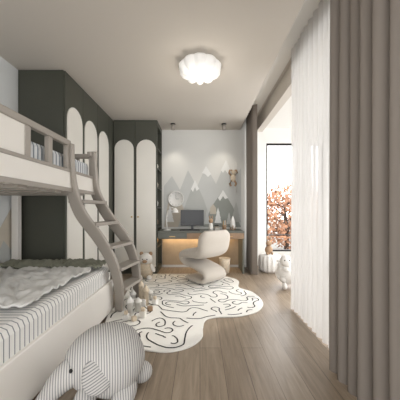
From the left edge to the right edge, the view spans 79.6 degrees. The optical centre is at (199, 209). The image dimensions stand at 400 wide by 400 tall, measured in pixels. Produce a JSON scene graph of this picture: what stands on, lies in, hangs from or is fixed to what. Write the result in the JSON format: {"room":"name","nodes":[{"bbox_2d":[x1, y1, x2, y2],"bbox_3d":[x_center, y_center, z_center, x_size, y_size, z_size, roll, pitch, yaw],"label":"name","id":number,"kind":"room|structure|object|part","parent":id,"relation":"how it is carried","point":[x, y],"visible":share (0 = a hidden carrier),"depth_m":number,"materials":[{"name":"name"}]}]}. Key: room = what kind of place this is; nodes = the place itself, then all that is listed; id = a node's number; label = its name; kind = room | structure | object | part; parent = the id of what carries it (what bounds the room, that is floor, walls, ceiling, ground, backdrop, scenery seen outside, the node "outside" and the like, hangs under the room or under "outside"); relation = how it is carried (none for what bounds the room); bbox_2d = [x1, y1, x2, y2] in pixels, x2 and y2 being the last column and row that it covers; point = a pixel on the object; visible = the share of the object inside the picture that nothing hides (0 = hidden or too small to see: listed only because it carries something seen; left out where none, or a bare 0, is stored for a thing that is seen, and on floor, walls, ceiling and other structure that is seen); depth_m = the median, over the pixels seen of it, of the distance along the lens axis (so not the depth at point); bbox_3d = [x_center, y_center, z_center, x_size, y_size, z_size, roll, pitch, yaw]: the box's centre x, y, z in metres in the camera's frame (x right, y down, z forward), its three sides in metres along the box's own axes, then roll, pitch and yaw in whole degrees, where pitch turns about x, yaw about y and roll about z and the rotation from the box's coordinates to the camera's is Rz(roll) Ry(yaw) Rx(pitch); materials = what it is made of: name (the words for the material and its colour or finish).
{"room":"bedroom","nodes":[
{"label":"bedroom","id":0,"kind":"room"},
{"bbox_2d":[0,56,17,268],"bbox_3d":[-2.147,-0.230,1.800,0.205,2.700,6.400,0,0,0],"label":"wall","id":1,"kind":"structure","parent":0,"point":[8,72],"depth_m":2.54,"materials":[{"name":"grey paint"}]},
{"bbox_2d":[0,0,304,129],"bbox_3d":[-0.730,-1.780,1.800,3.040,0.400,6.400,0,0,0],"label":"ceiling","id":2,"kind":"structure","parent":0,"point":[126,55],"depth_m":2.35,"materials":[{"name":"beige paint"}]},
{"bbox_2d":[179,52,220,84],"bbox_3d":[0.000,-1.504,2.580,0.450,0.164,0.466,0,0,0],"label":"ceiling lamp","id":3,"kind":"object","parent":2,"relation":"attached to","point":[199,67],"depth_m":2.47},
{"bbox_2d":[33,267,356,399],"bbox_3d":[0.275,1.170,1.850,5.050,0.100,6.500,0,0,0],"label":"floor","id":4,"kind":"structure","parent":0,"point":[270,353],"depth_m":1.77,"materials":[{"name":"brown wood"}]},
{"bbox_2d":[18,70,112,274],"bbox_3d":[-1.762,-0.228,3.710,0.566,2.695,2.020,0,0,0],"label":"wardrobe","id":5,"kind":"object","parent":4,"relation":"on","point":[52,99],"visible":0.48,"depth_m":2.70,"materials":[{"name":"green paint"}]},
{"bbox_3d":[-1.530,-0.265,2.913,0.020,2.610,0.409,0,0,0],"label":"door","id":6,"kind":"part","parent":5,"relation":"part of","materials":[{"name":"green paint"}]},
{"bbox_3d":[-1.514,-0.115,2.913,0.012,2.230,0.355,0,0,0],"label":"arch panel","id":7,"kind":"part","parent":5,"relation":"part of","materials":[{"name":"white wood"}]},
{"bbox_3d":[-1.530,-0.265,3.340,0.020,2.610,0.434,0,0,0],"label":"door","id":8,"kind":"part","parent":5,"relation":"part of","materials":[{"name":"green paint"}]},
{"bbox_3d":[-1.514,-0.115,3.340,0.012,2.230,0.380,0,0,0],"label":"arch panel","id":9,"kind":"part","parent":5,"relation":"part of","materials":[{"name":"white wood"}]},
{"bbox_3d":[-1.530,-0.265,3.780,0.020,2.610,0.434,0,0,0],"label":"door","id":10,"kind":"part","parent":5,"relation":"part of","materials":[{"name":"green paint"}]},
{"bbox_3d":[-1.514,-0.115,3.780,0.012,2.230,0.380,0,0,0],"label":"arch panel","id":11,"kind":"part","parent":5,"relation":"part of","materials":[{"name":"white wood"}]},
{"bbox_3d":[-1.530,-0.265,4.093,0.020,2.610,0.179,0,0,0],"label":"door","id":12,"kind":"part","parent":5,"relation":"part of","materials":[{"name":"green paint"}]},
{"bbox_2d":[0,104,142,399],"bbox_3d":[-1.370,0.245,1.765,1.320,1.750,2.631,0,0,0],"label":"bunk bed","id":13,"kind":"object","parent":4,"relation":"on","point":[36,337],"visible":0.95,"depth_m":1.77,"materials":[{"name":"beige paint"}]},
{"bbox_3d":[-1.158,-0.455,1.010,0.020,0.210,1.120,0,0,0],"label":"guard panel","id":14,"kind":"part","parent":13,"relation":"part of","materials":[{"name":"white wood"}]},
{"bbox_2d":[0,266,90,308],"bbox_3d":[-1.510,0.555,1.833,0.999,0.067,0.915,0,0,0],"label":"duvet","id":15,"kind":"object","parent":13,"relation":"on","point":[19,288],"visible":1,"depth_m":1.84,"materials":[{"name":"fabric"}]},
{"bbox_3d":[-1.583,-0.585,1.545,0.894,0.050,2.190,0,0,0],"label":"guard rail","id":16,"kind":"part","parent":13,"relation":"part of","materials":[{"name":"beige paint"}]},
{"bbox_3d":[-1.137,-0.258,1.545,0.009,0.195,2.190,0,0,0],"label":"trim","id":17,"kind":"part","parent":13,"relation":"part of","materials":[{"name":"beige paint"}]},
{"bbox_2d":[0,258,105,268],"bbox_3d":[-1.476,0.537,2.448,1.010,0.087,0.267,0,0,0],"label":"throw blanket","id":18,"kind":"object","parent":13,"relation":"on","point":[16,264],"visible":0.98,"depth_m":2.38,"materials":[{"name":"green fabric"}]},
{"bbox_3d":[-1.498,0.710,1.548,1.045,0.220,2.095,0,0,0],"label":"mattress","id":19,"kind":"part","parent":13,"relation":"part of","materials":[{"name":"white fabric"}]},
{"bbox_3d":[-0.968,0.920,1.545,0.035,0.320,2.190,0,0,0],"label":"rail","id":20,"kind":"part","parent":13,"relation":"part of","materials":[{"name":"beige wood"}]},
{"bbox_3d":[-1.585,-0.350,1.545,0.790,0.300,2.090,0,0,0],"label":"mattress","id":21,"kind":"part","parent":13,"relation":"part of","materials":[{"name":"white fabric"}]},
{"bbox_2d":[35,321,151,399],"bbox_3d":[-0.615,0.915,1.431,0.521,0.404,0.554,0,0,22],"label":"elephant","id":22,"kind":"object","parent":4,"relation":"on","point":[106,361],"visible":1,"depth_m":1.33},
{"bbox_3d":[-0.630,1.045,1.310,0.120,0.140,0.187,0,0,0],"label":"leg","id":23,"kind":"part","parent":22,"relation":"part of","materials":[{"name":"fabric"}]},
{"bbox_3d":[-0.430,1.050,1.360,0.130,0.133,0.173,0,0,0],"label":"leg","id":24,"kind":"part","parent":22,"relation":"part of","materials":[{"name":"fabric"}]},
{"bbox_3d":[-0.380,1.050,1.560,0.140,0.120,0.140,0,0,0],"label":"leg","id":25,"kind":"part","parent":22,"relation":"part of","materials":[{"name":"fabric"}]},
{"bbox_2d":[113,120,161,273],"bbox_3d":[-1.135,-0.228,4.441,0.770,2.695,0.557,0,0,0],"label":"wardrobe","id":26,"kind":"object","parent":4,"relation":"on","point":[137,144],"visible":0.98,"depth_m":4.19,"materials":[{"name":"green paint"}]},
{"bbox_3d":[-1.327,-0.265,4.210,0.379,2.610,0.020,0,0,0],"label":"door","id":27,"kind":"part","parent":26,"relation":"part of","materials":[{"name":"green paint"}]},
{"bbox_3d":[-1.327,-0.120,4.194,0.335,2.220,0.012,0,0,0],"label":"arch panel","id":28,"kind":"part","parent":26,"relation":"part of","materials":[{"name":"white wood"}]},
{"bbox_3d":[-0.942,-0.265,4.210,0.383,2.610,0.020,0,0,0],"label":"door","id":29,"kind":"part","parent":26,"relation":"part of","materials":[{"name":"green paint"}]},
{"bbox_3d":[-0.942,-0.120,4.194,0.339,2.220,0.012,0,0,0],"label":"arch panel","id":30,"kind":"part","parent":26,"relation":"part of","materials":[{"name":"white wood"}]},
{"bbox_2d":[105,274,262,352],"bbox_3d":[-0.146,1.112,3.023,1.817,0.014,2.293,0,0,0],"label":"patterned rug","id":31,"kind":"object","parent":4,"relation":"on","point":[176,323],"visible":0.71,"depth_m":2.70,"materials":[{"name":"woven textile"},{"name":"wool"}]},
{"bbox_2d":[122,296,157,321],"bbox_3d":[-0.636,1.059,2.617,0.278,0.096,0.492,0,0,0],"label":"blocks","id":32,"kind":"object","parent":31,"relation":"on","point":[143,313],"depth_m":2.46},
{"bbox_2d":[126,281,153,315],"bbox_3d":[-0.703,0.977,2.764,0.249,0.260,0.532,0,0,0],"label":"toy castle","id":33,"kind":"object","parent":31,"relation":"on","point":[146,294],"visible":0.98,"depth_m":2.77},
{"bbox_2d":[139,252,154,279],"bbox_3d":[-0.880,0.893,3.890,0.317,0.427,0.280,0,0,0],"label":"plush bear","id":34,"kind":"object","parent":31,"relation":"on","point":[147,268],"visible":0.82,"depth_m":3.84},
{"bbox_3d":[-0.765,0.936,3.880,0.087,0.138,0.080,0,0,0],"label":"arm","id":35,"kind":"part","parent":34,"relation":"part of","materials":[{"name":"white fabric"}]},
{"bbox_2d":[179,230,229,283],"bbox_3d":[0.045,0.704,3.805,0.618,0.800,0.692,0,0,-42],"label":"desk chair","id":36,"kind":"object","parent":31,"relation":"on","point":[212,243],"visible":1,"depth_m":3.59,"materials":[{"name":"beige fabric"}]},
{"bbox_2d":[157,229,244,273],"bbox_3d":[0.018,0.745,4.455,1.525,0.750,0.521,0,0,0],"label":"desk","id":37,"kind":"object","parent":4,"relation":"on","point":[174,241],"visible":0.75,"depth_m":4.69,"materials":[{"name":"grey wood"}]},
{"bbox_2d":[164,207,178,230],"bbox_3d":[-0.530,0.156,4.400,0.280,0.428,0.140,0,0,0],"label":"desk lamp","id":38,"kind":"object","parent":37,"relation":"on","point":[174,210],"depth_m":4.37,"materials":[{"name":"white metal"}]},
{"bbox_3d":[-0.487,0.456,4.213,0.495,0.098,0.015,0,0,0],"label":"drawer","id":39,"kind":"part","parent":37,"relation":"part of","materials":[{"name":"grey wood"}]},
{"bbox_2d":[180,229,199,230],"bbox_3d":[-0.180,0.360,4.300,0.360,0.020,0.120,0,0,0],"label":"keyboard","id":40,"kind":"object","parent":37,"relation":"on","point":[181,229],"visible":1,"depth_m":4.24,"materials":[{"name":"black plastic"}]},
{"bbox_2d":[181,210,203,229],"bbox_3d":[-0.145,0.185,4.475,0.430,0.370,0.150,0,0,0],"label":"computer monitor","id":41,"kind":"object","parent":37,"relation":"on","point":[192,218],"visible":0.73,"depth_m":4.46,"materials":[{"name":"black plastic"}]},
{"bbox_3d":[0.018,0.456,4.213,0.495,0.098,0.015,0,0,0],"label":"drawer","id":42,"kind":"part","parent":37,"relation":"part of","materials":[{"name":"brown wood"}]},
{"bbox_3d":[0.015,0.790,4.702,1.510,0.560,0.025,0,0,0],"label":"panel","id":43,"kind":"part","parent":37,"relation":"part of","materials":[{"name":"brown wood"}]},
{"bbox_2d":[208,216,212,229],"bbox_3d":[0.200,0.235,4.400,0.090,0.270,0.090,0,0,0],"label":"figurine","id":44,"kind":"object","parent":37,"relation":"on","point":[210,220],"visible":0.98,"depth_m":4.37,"materials":[{"name":"beige ceramic"}]},
{"bbox_2d":[214,224,219,229],"bbox_3d":[0.325,0.326,4.590,0.090,0.088,0.180,0,0,0],"label":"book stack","id":45,"kind":"object","parent":37,"relation":"on","point":[216,226],"visible":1,"depth_m":4.50,"materials":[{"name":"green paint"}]},
{"bbox_2d":[222,220,225,229],"bbox_3d":[0.440,0.280,4.350,0.080,0.181,0.080,0,0,0],"label":"pencil cup","id":46,"kind":"object","parent":37,"relation":"on","point":[223,225],"visible":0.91,"depth_m":4.33,"materials":[{"name":"brown wood"}]},
{"bbox_2d":[230,216,234,229],"bbox_3d":[0.600,0.240,4.397,0.100,0.260,0.105,0,0,0],"label":"toy rocket","id":47,"kind":"object","parent":37,"relation":"on","point":[232,222],"visible":0.94,"depth_m":4.36,"materials":[{"name":"white paint"}]},
{"bbox_3d":[0.522,0.456,4.213,0.495,0.098,0.015,0,0,0],"label":"drawer","id":48,"kind":"part","parent":37,"relation":"part of","materials":[{"name":"brown wood"}]},
{"bbox_3d":[0.765,0.815,4.455,0.030,0.610,0.470,0,0,0],"label":"panel","id":49,"kind":"part","parent":37,"relation":"part of","materials":[{"name":"brown wood"}]},
{"bbox_2d":[219,257,229,273],"bbox_3d":[0.440,0.989,4.300,0.210,0.262,0.210,0,0,0],"label":"waste bin","id":50,"kind":"object","parent":4,"relation":"on","point":[224,262],"visible":0.84,"depth_m":4.22,"materials":[{"name":"wicker"}]},
{"bbox_2d":[258,253,280,272],"bbox_3d":[1.280,0.965,4.400,0.422,0.310,0.422,0,0,0],"label":"woven pouf","id":51,"kind":"object","parent":4,"relation":"on","point":[266,263],"visible":0.8,"depth_m":4.24,"materials":[{"name":"white fabric"}]},
{"bbox_2d":[265,236,273,254],"bbox_3d":[1.260,0.640,4.375,0.140,0.340,0.170,0,0,0],"label":"rabbit","id":52,"kind":"object","parent":51,"relation":"on","point":[268,249],"visible":1,"depth_m":4.36},
{"bbox_2d":[275,255,290,289],"bbox_3d":[1.261,0.877,3.501,0.336,0.485,0.380,0,0,0],"label":"lamb","id":53,"kind":"object","parent":4,"relation":"on","point":[283,272],"visible":0.83,"depth_m":3.37,"materials":[{"name":"white fabric"}]},
{"bbox_3d":[1.190,1.070,3.370,0.070,0.100,0.100,0,0,0],"label":"leg","id":54,"kind":"part","parent":53,"relation":"part of","materials":[{"name":"white fabric"}]},
{"bbox_2d":[162,119,245,266],"bbox_3d":[-0.565,-0.360,4.858,3.370,2.960,0.285,0,0,0],"label":"wall","id":55,"kind":"structure","parent":0,"point":[183,151],"depth_m":4.73,"materials":[{"name":"grey paint"}]},
{"bbox_2d":[168,191,183,206],"bbox_3d":[-0.471,-0.216,4.700,0.310,0.310,0.030,0,0,0],"label":"wall lamp","id":56,"kind":"object","parent":55,"relation":"attached to","point":[175,198],"visible":1,"depth_m":4.70,"materials":[{"name":"white glass"}]},
{"bbox_2d":[163,263,245,266],"bbox_3d":[0.190,1.085,4.724,1.820,0.070,0.012,0,0,0],"label":"baseboard","id":57,"kind":"structure","parent":55,"relation":"attached to","point":[244,263],"depth_m":4.72,"materials":[{"name":"white paint"}]},
{"bbox_2d":[230,174,235,181],"bbox_3d":[0.645,-0.625,4.690,0.100,0.150,0.060,0,0,0],"label":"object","id":58,"kind":"object","parent":55,"relation":"attached to","point":[232,177],"visible":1,"depth_m":4.67,"materials":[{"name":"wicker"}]},
{"bbox_2d":[246,104,257,274],"bbox_3d":[0.941,-0.350,4.407,0.107,2.920,0.618,0,0,0],"label":"curtain","id":59,"kind":"object","parent":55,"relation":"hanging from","point":[251,120],"visible":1,"depth_m":4.15,"materials":[{"name":"fabric"}]},
{"bbox_2d":[246,0,320,117],"bbox_3d":[0.990,-1.825,1.765,0.180,0.030,5.930,0,0,0],"label":"trim","id":60,"kind":"structure","parent":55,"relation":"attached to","point":[308,7],"depth_m":2.72,"materials":[{"name":"white paint"}]},
{"bbox_2d":[291,0,329,347],"bbox_3d":[1.055,-0.350,2.006,0.073,2.920,1.434,0,0,0],"label":"sheer curtain","id":61,"kind":"object","parent":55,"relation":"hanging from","point":[310,57],"visible":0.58,"depth_m":2.26,"materials":[{"name":"fabric"}]},
{"bbox_2d":[329,0,399,399],"bbox_3d":[0.950,-0.350,1.027,0.134,2.920,1.391,0,0,0],"label":"curtain","id":62,"kind":"object","parent":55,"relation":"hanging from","point":[364,145],"visible":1,"depth_m":1.33,"materials":[{"name":"brown fabric"}]},
{"bbox_2d":[257,58,290,116],"bbox_3d":[0.995,-1.910,1.800,0.410,0.140,6.400,0,0,0],"label":"ceiling","id":63,"kind":"structure","parent":0,"point":[289,62],"depth_m":3.52,"materials":[{"name":"beige paint"}]},
{"bbox_2d":[257,128,291,258],"bbox_3d":[1.960,-0.270,4.925,1.680,2.780,0.150,0,0,0],"label":"wall","id":64,"kind":"structure","parent":0,"point":[269,135],"depth_m":4.85,"materials":[{"name":"white paint"}]},
{"bbox_2d":[257,64,290,131],"bbox_3d":[1.200,-1.710,1.800,0.120,0.260,6.400,0,0,0],"label":"trim","id":65,"kind":"structure","parent":64,"relation":"attached to","point":[281,94],"depth_m":3.66,"materials":[{"name":"beige paint"}]},
{"bbox_2d":[266,143,291,250],"bbox_3d":[1.920,-0.255,4.900,1.160,2.190,0.060,0,0,0],"label":"window","id":66,"kind":"structure","parent":64,"relation":"in","point":[267,144],"depth_m":4.87,"materials":[{"name":"black metal"}]},
{"bbox_2d":[266,96,291,127],"bbox_3d":[2.050,-1.720,1.850,1.700,0.120,6.500,0,0,0],"label":"ceiling","id":67,"kind":"structure","parent":0,"point":[283,118],"depth_m":4.35,"materials":[{"name":"white paint"}]},
{"label":"outside","id":68,"kind":"structure","parent":0,"visible":0},
{"bbox_2d":[268,220,290,248],"bbox_3d":[8.500,1.670,22.575,33.000,0.100,34.850,0,0,0],"label":"ground","id":69,"kind":"structure","parent":68,"point":[273,246],"depth_m":11.96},
{"bbox_2d":[268,184,290,248],"bbox_3d":[3.323,0.305,9.178,2.973,2.642,3.023,0,0,0],"label":"autumn tree","id":70,"kind":"object","parent":69,"relation":"on","point":[274,196],"visible":0.36,"depth_m":8.86,"materials":[{"name":"orange plant"}]},
{"bbox_2d":[273,185,290,237],"bbox_3d":[6.212,0.090,13.047,4.582,3.895,4.579,0,0,0],"label":"autumn tree","id":71,"kind":"object","parent":69,"relation":"on","point":[289,207],"visible":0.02,"depth_m":13.56,"materials":[{"name":"plant"}]}
]}

